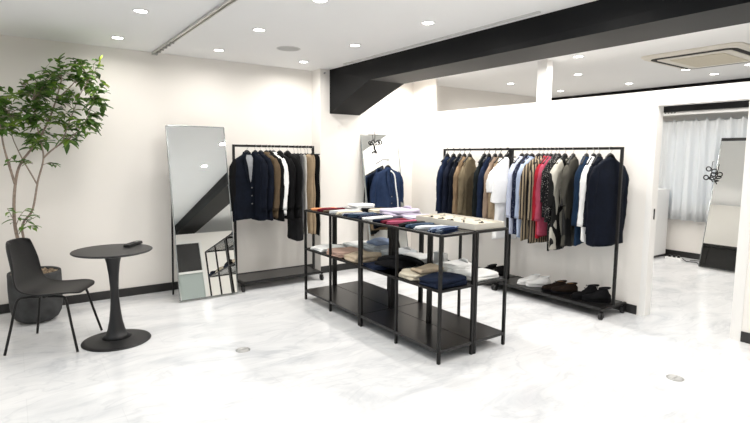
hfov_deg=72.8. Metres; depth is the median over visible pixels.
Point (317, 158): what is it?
trousers
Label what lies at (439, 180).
jacket
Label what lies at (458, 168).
jacket
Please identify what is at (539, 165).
shirt
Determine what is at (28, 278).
dining chair
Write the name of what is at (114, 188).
wall
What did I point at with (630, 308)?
baseboard
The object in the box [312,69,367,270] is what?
pillar
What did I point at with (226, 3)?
rail
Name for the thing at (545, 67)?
pillar
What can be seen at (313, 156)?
trousers
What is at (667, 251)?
baseboard
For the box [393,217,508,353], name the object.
display shelf
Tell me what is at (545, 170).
shirt
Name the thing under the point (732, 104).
trim
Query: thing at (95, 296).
baseboard
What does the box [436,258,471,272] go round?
shirt
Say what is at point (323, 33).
ceiling
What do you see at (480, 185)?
jacket
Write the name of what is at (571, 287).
shoe
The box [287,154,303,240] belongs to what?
trousers
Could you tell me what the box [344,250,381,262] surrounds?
shirt
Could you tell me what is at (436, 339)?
display shelf
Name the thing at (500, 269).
shoe
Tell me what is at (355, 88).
beam
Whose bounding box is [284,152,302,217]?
jacket
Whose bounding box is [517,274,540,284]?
shoe
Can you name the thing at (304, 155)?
trousers
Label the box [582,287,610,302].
shoe
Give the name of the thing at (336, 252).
shirt
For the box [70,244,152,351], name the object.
pedestal table
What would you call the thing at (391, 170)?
scarf
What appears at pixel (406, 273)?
shirt
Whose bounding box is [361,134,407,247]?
leaning mirror
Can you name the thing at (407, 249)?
shirt
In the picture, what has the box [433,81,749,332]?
wall
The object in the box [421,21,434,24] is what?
recessed light
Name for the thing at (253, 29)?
recessed light
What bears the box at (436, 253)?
on the display shelf at (457, 324)
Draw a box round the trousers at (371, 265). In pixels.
[362,261,392,269]
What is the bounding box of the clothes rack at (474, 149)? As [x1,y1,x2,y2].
[443,148,517,289]
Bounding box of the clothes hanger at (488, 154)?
[482,148,490,162]
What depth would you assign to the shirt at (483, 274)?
4.01 m
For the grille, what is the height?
0.007 m
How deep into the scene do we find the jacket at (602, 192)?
4.77 m
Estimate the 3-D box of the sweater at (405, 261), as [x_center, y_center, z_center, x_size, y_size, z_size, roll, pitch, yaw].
[0.199,0.406,4.309,0.285,0.111,0.386,-5,8,-41]
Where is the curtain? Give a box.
[658,115,747,221]
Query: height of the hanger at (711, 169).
0.293 m
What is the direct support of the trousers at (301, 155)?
hanging from the clothes hanger
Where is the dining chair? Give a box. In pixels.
[3,238,102,355]
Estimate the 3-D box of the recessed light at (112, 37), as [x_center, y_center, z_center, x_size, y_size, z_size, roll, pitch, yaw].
[-2.365,-1.595,4.673,0.120,0.006,0.120,-4,8,-35]
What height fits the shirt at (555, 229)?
0.954 m
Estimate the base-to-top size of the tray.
0.048 m
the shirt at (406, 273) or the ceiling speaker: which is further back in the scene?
the ceiling speaker
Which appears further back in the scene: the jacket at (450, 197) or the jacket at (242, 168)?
the jacket at (450, 197)
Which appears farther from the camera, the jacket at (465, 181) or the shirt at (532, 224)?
the jacket at (465, 181)
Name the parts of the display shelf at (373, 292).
leg, shelf, leg, leg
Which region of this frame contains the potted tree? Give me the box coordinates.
[0,53,112,323]
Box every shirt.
[274,152,288,215]
[310,244,344,251]
[326,246,363,257]
[342,240,365,247]
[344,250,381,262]
[347,203,374,209]
[363,242,388,252]
[366,237,388,245]
[368,208,380,212]
[379,205,420,216]
[380,246,417,255]
[398,268,437,280]
[403,214,425,219]
[403,252,433,262]
[411,263,443,273]
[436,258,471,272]
[453,268,498,281]
[486,157,508,203]
[506,156,522,233]
[510,156,526,234]
[514,156,533,237]
[518,156,538,240]
[526,156,546,242]
[532,156,546,238]
[534,156,550,235]
[540,156,554,217]
[544,156,563,250]
[548,156,568,249]
[559,156,578,246]
[571,156,588,245]
[577,156,593,242]
[583,156,602,237]
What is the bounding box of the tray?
[416,213,504,230]
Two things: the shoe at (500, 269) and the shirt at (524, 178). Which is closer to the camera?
the shirt at (524, 178)
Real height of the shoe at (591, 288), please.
0.150 m
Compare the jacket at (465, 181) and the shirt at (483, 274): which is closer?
the shirt at (483, 274)
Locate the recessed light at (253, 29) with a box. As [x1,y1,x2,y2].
[252,28,265,31]
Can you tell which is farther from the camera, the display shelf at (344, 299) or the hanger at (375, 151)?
the hanger at (375, 151)
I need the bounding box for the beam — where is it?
[330,0,749,114]
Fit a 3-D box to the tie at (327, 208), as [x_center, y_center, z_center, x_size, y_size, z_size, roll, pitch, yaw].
[-0.444,-0.026,5.168,0.308,0.028,0.093,-3,7,-30]
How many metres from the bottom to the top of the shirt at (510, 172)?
0.874 m
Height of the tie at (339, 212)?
0.030 m
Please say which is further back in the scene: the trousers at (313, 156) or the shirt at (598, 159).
the trousers at (313, 156)
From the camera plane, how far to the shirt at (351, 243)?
5.37 m
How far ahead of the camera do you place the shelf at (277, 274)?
5.99 m
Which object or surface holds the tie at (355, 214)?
on the display shelf at (344, 299)
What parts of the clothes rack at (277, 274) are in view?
post, hanging rail, post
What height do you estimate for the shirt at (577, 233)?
0.874 m
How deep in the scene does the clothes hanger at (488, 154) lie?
5.97 m
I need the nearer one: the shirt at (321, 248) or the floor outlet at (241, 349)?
the floor outlet at (241, 349)
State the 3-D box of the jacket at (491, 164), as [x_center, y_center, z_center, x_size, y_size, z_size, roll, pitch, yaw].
[1.398,-0.228,5.963,0.118,0.834,0.397,6,8,42]
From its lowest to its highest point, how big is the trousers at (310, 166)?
0.972 m
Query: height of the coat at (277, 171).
0.764 m
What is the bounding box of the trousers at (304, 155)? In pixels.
[303,154,307,234]
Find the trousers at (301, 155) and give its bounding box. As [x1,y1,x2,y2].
[300,154,303,228]
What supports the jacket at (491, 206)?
hanging from the clothes hanger
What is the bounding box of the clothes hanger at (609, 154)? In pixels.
[599,147,617,163]
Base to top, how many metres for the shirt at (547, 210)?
0.984 m
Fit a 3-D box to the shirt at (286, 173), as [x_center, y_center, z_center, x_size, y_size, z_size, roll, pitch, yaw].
[-1.181,-0.324,5.917,0.448,0.734,0.095,4,7,32]
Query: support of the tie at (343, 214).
on the display shelf at (344, 299)
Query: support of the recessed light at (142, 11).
in the ceiling
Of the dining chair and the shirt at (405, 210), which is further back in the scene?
the shirt at (405, 210)
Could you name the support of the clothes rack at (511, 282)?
on the floor
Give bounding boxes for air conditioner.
[641,42,749,69]
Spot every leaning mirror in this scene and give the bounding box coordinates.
[165,125,237,301]
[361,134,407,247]
[698,138,745,272]
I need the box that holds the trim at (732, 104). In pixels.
[551,78,749,112]
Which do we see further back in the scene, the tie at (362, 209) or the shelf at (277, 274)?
the shelf at (277, 274)
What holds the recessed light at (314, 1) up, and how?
in the ceiling
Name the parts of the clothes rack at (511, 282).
post, hanging rail, post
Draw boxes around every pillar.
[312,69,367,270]
[411,79,437,253]
[536,59,552,101]
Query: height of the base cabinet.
1.040 m
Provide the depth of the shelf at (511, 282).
5.13 m
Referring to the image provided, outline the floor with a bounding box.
[0,256,749,422]
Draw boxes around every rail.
[151,0,237,55]
[343,11,540,64]
[663,107,748,115]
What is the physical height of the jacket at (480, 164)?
0.814 m
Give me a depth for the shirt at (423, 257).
4.62 m
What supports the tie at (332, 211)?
on the display shelf at (344, 299)
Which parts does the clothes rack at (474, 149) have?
post, hanging rail, post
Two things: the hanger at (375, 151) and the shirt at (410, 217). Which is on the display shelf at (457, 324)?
the shirt at (410, 217)
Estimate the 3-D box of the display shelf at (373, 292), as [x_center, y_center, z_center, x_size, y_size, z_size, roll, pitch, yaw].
[0.004,0.467,5.198,0.358,0.950,1.030,-4,8,-35]
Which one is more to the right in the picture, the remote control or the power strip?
the power strip
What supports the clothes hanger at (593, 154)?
hanging from the clothes rack at (511, 282)
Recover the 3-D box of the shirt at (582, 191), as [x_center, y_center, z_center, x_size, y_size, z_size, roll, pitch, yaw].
[2.110,-0.125,4.972,0.425,0.834,0.098,-5,9,-43]
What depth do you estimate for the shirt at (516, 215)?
5.46 m
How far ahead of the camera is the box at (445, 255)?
4.45 m
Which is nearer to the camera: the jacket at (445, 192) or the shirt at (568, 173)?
the shirt at (568, 173)
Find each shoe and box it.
[485,264,496,269]
[491,265,503,275]
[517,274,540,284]
[525,276,550,286]
[541,280,566,291]
[551,282,577,293]
[571,284,599,299]
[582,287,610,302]
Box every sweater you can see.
[374,254,423,268]
[419,272,466,289]
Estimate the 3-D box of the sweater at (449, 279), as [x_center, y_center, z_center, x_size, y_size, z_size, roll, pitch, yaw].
[0.511,0.511,3.838,0.333,0.070,0.247,-4,8,-35]
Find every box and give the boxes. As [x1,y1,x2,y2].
[433,251,438,263]
[443,253,447,261]
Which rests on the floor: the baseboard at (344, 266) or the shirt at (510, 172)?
the baseboard at (344, 266)
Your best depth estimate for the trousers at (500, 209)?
5.80 m
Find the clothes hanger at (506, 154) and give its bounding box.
[497,148,514,162]
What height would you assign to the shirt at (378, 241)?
0.047 m
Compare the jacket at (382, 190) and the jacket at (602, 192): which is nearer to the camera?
the jacket at (602, 192)
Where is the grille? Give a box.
[670,53,747,66]
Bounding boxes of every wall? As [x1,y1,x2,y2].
[0,35,535,304]
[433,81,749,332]
[663,111,748,253]
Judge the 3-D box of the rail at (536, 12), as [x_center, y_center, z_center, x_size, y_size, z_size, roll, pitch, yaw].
[0.428,-1.585,4.818,0.036,0.015,2.685,-4,8,-35]
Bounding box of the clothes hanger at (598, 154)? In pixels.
[591,147,601,164]
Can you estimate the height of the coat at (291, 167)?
0.792 m
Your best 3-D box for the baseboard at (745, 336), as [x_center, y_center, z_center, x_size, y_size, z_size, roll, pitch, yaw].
[4.752,1.305,1.800,0.012,0.088,5.947,-4,8,-35]
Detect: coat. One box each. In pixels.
[264,152,280,218]
[277,152,295,220]
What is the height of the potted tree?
2.415 m
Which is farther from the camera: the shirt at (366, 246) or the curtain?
the curtain
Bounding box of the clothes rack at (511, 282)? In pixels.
[493,147,625,319]
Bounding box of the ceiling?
[0,0,749,97]
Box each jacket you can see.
[229,152,254,221]
[252,152,268,220]
[258,152,274,220]
[270,152,284,220]
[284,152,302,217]
[370,166,403,207]
[435,156,449,213]
[442,156,455,213]
[448,156,460,213]
[452,156,465,214]
[457,156,476,216]
[472,156,484,217]
[476,157,491,218]
[482,157,496,218]
[488,156,498,219]
[585,156,628,246]
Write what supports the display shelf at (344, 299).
on the floor
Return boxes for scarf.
[391,170,398,206]
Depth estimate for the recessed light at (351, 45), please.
4.91 m
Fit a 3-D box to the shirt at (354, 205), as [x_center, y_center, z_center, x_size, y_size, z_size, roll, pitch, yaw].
[-0.146,-0.056,5.356,0.265,0.052,0.202,-4,8,-38]
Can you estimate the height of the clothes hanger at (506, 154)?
0.179 m
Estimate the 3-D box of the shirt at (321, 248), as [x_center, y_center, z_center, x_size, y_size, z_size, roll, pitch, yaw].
[-0.480,0.369,5.232,0.325,0.035,0.274,-4,8,-35]
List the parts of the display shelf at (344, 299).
leg, leg, pane, leg, frame, pane, frame, shelf, leg, leg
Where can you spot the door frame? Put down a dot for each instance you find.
(657, 111)
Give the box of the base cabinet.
[654,188,669,257]
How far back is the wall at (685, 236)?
7.69 m
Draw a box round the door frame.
[638,94,749,340]
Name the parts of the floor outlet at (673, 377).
lid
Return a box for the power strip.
[665,254,681,259]
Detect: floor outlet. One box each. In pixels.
[236,347,249,352]
[666,374,683,380]
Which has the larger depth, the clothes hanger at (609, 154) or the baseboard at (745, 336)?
the clothes hanger at (609, 154)
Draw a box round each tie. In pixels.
[317,207,344,210]
[329,209,359,212]
[336,210,361,214]
[342,212,367,215]
[347,212,376,216]
[357,214,384,218]
[361,207,385,210]
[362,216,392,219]
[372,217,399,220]
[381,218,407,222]
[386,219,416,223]
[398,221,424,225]
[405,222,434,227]
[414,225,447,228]
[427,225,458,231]
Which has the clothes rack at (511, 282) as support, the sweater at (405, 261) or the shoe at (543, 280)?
the shoe at (543, 280)
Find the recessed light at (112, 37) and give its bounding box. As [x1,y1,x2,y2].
[111,36,124,39]
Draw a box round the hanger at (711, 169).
[703,161,716,181]
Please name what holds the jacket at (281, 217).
hanging from the clothes hanger
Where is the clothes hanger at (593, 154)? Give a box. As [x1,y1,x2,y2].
[586,147,595,164]
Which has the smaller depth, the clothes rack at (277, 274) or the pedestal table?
the pedestal table
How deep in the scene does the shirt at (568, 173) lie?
5.04 m
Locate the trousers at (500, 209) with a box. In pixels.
[492,158,516,239]
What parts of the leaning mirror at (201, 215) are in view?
stand leg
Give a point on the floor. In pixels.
(305, 362)
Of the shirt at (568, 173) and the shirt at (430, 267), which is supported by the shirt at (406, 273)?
the shirt at (430, 267)
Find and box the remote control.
[123,241,142,246]
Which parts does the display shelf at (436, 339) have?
leg, leg, leg, shelf, frame, pane, frame, pane, leg, leg, leg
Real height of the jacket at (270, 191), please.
0.784 m
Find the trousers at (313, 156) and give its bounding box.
[312,155,315,234]
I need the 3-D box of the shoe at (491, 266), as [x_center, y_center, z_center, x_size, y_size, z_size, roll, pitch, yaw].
[1.348,0.689,6.088,0.270,0.115,0.098,-2,7,-18]
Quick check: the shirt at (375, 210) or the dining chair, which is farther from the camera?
the shirt at (375, 210)
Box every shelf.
[238,266,319,284]
[304,209,389,325]
[335,207,420,305]
[359,220,476,364]
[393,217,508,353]
[497,277,621,310]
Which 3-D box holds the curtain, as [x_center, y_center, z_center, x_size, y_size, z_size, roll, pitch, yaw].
[5.171,-0.541,6.831,0.127,1.520,2.736,-4,8,-35]
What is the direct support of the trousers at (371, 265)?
on the display shelf at (436, 339)
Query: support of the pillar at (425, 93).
attached to the wall at (617, 120)
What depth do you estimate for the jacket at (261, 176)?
5.68 m
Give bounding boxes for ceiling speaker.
[277,46,299,50]
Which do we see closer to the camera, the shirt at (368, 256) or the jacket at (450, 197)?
the shirt at (368, 256)
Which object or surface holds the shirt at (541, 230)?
hanging from the clothes hanger
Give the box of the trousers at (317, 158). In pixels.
[308,154,319,235]
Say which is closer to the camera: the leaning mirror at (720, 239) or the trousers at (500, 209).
the trousers at (500, 209)
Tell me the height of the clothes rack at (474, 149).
1.603 m
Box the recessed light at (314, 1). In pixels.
[311,0,328,3]
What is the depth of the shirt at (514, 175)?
5.49 m
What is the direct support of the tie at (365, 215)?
on the display shelf at (344, 299)
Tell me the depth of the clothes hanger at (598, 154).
4.85 m
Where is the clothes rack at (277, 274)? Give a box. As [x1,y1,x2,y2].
[232,144,323,291]
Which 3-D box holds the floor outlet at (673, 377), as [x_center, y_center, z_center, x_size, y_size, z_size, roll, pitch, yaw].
[2.063,1.142,3.497,0.110,0.004,0.110,-4,8,-35]
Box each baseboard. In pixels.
[0,264,311,313]
[321,263,357,272]
[417,252,636,314]
[665,249,699,259]
[740,331,749,343]
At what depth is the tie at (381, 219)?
4.37 m
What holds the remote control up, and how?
on the pedestal table
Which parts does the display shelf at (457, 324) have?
leg, leg, leg, shelf, frame, pane, frame, leg, leg, leg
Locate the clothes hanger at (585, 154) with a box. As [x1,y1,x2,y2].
[580,147,588,164]
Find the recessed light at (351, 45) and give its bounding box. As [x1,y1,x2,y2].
[349,44,360,46]
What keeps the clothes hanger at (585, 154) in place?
hanging from the clothes rack at (511, 282)
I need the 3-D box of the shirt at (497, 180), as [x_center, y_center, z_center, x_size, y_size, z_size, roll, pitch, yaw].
[1.499,-0.361,5.806,0.545,0.534,0.100,-2,7,-23]
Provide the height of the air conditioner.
0.046 m
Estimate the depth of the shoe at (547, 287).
5.30 m
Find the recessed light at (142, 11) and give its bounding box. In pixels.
[132,9,149,13]
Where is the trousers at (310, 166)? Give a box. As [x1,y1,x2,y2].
[306,154,313,234]
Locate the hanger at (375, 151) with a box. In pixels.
[370,132,381,153]
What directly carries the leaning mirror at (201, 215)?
on the floor

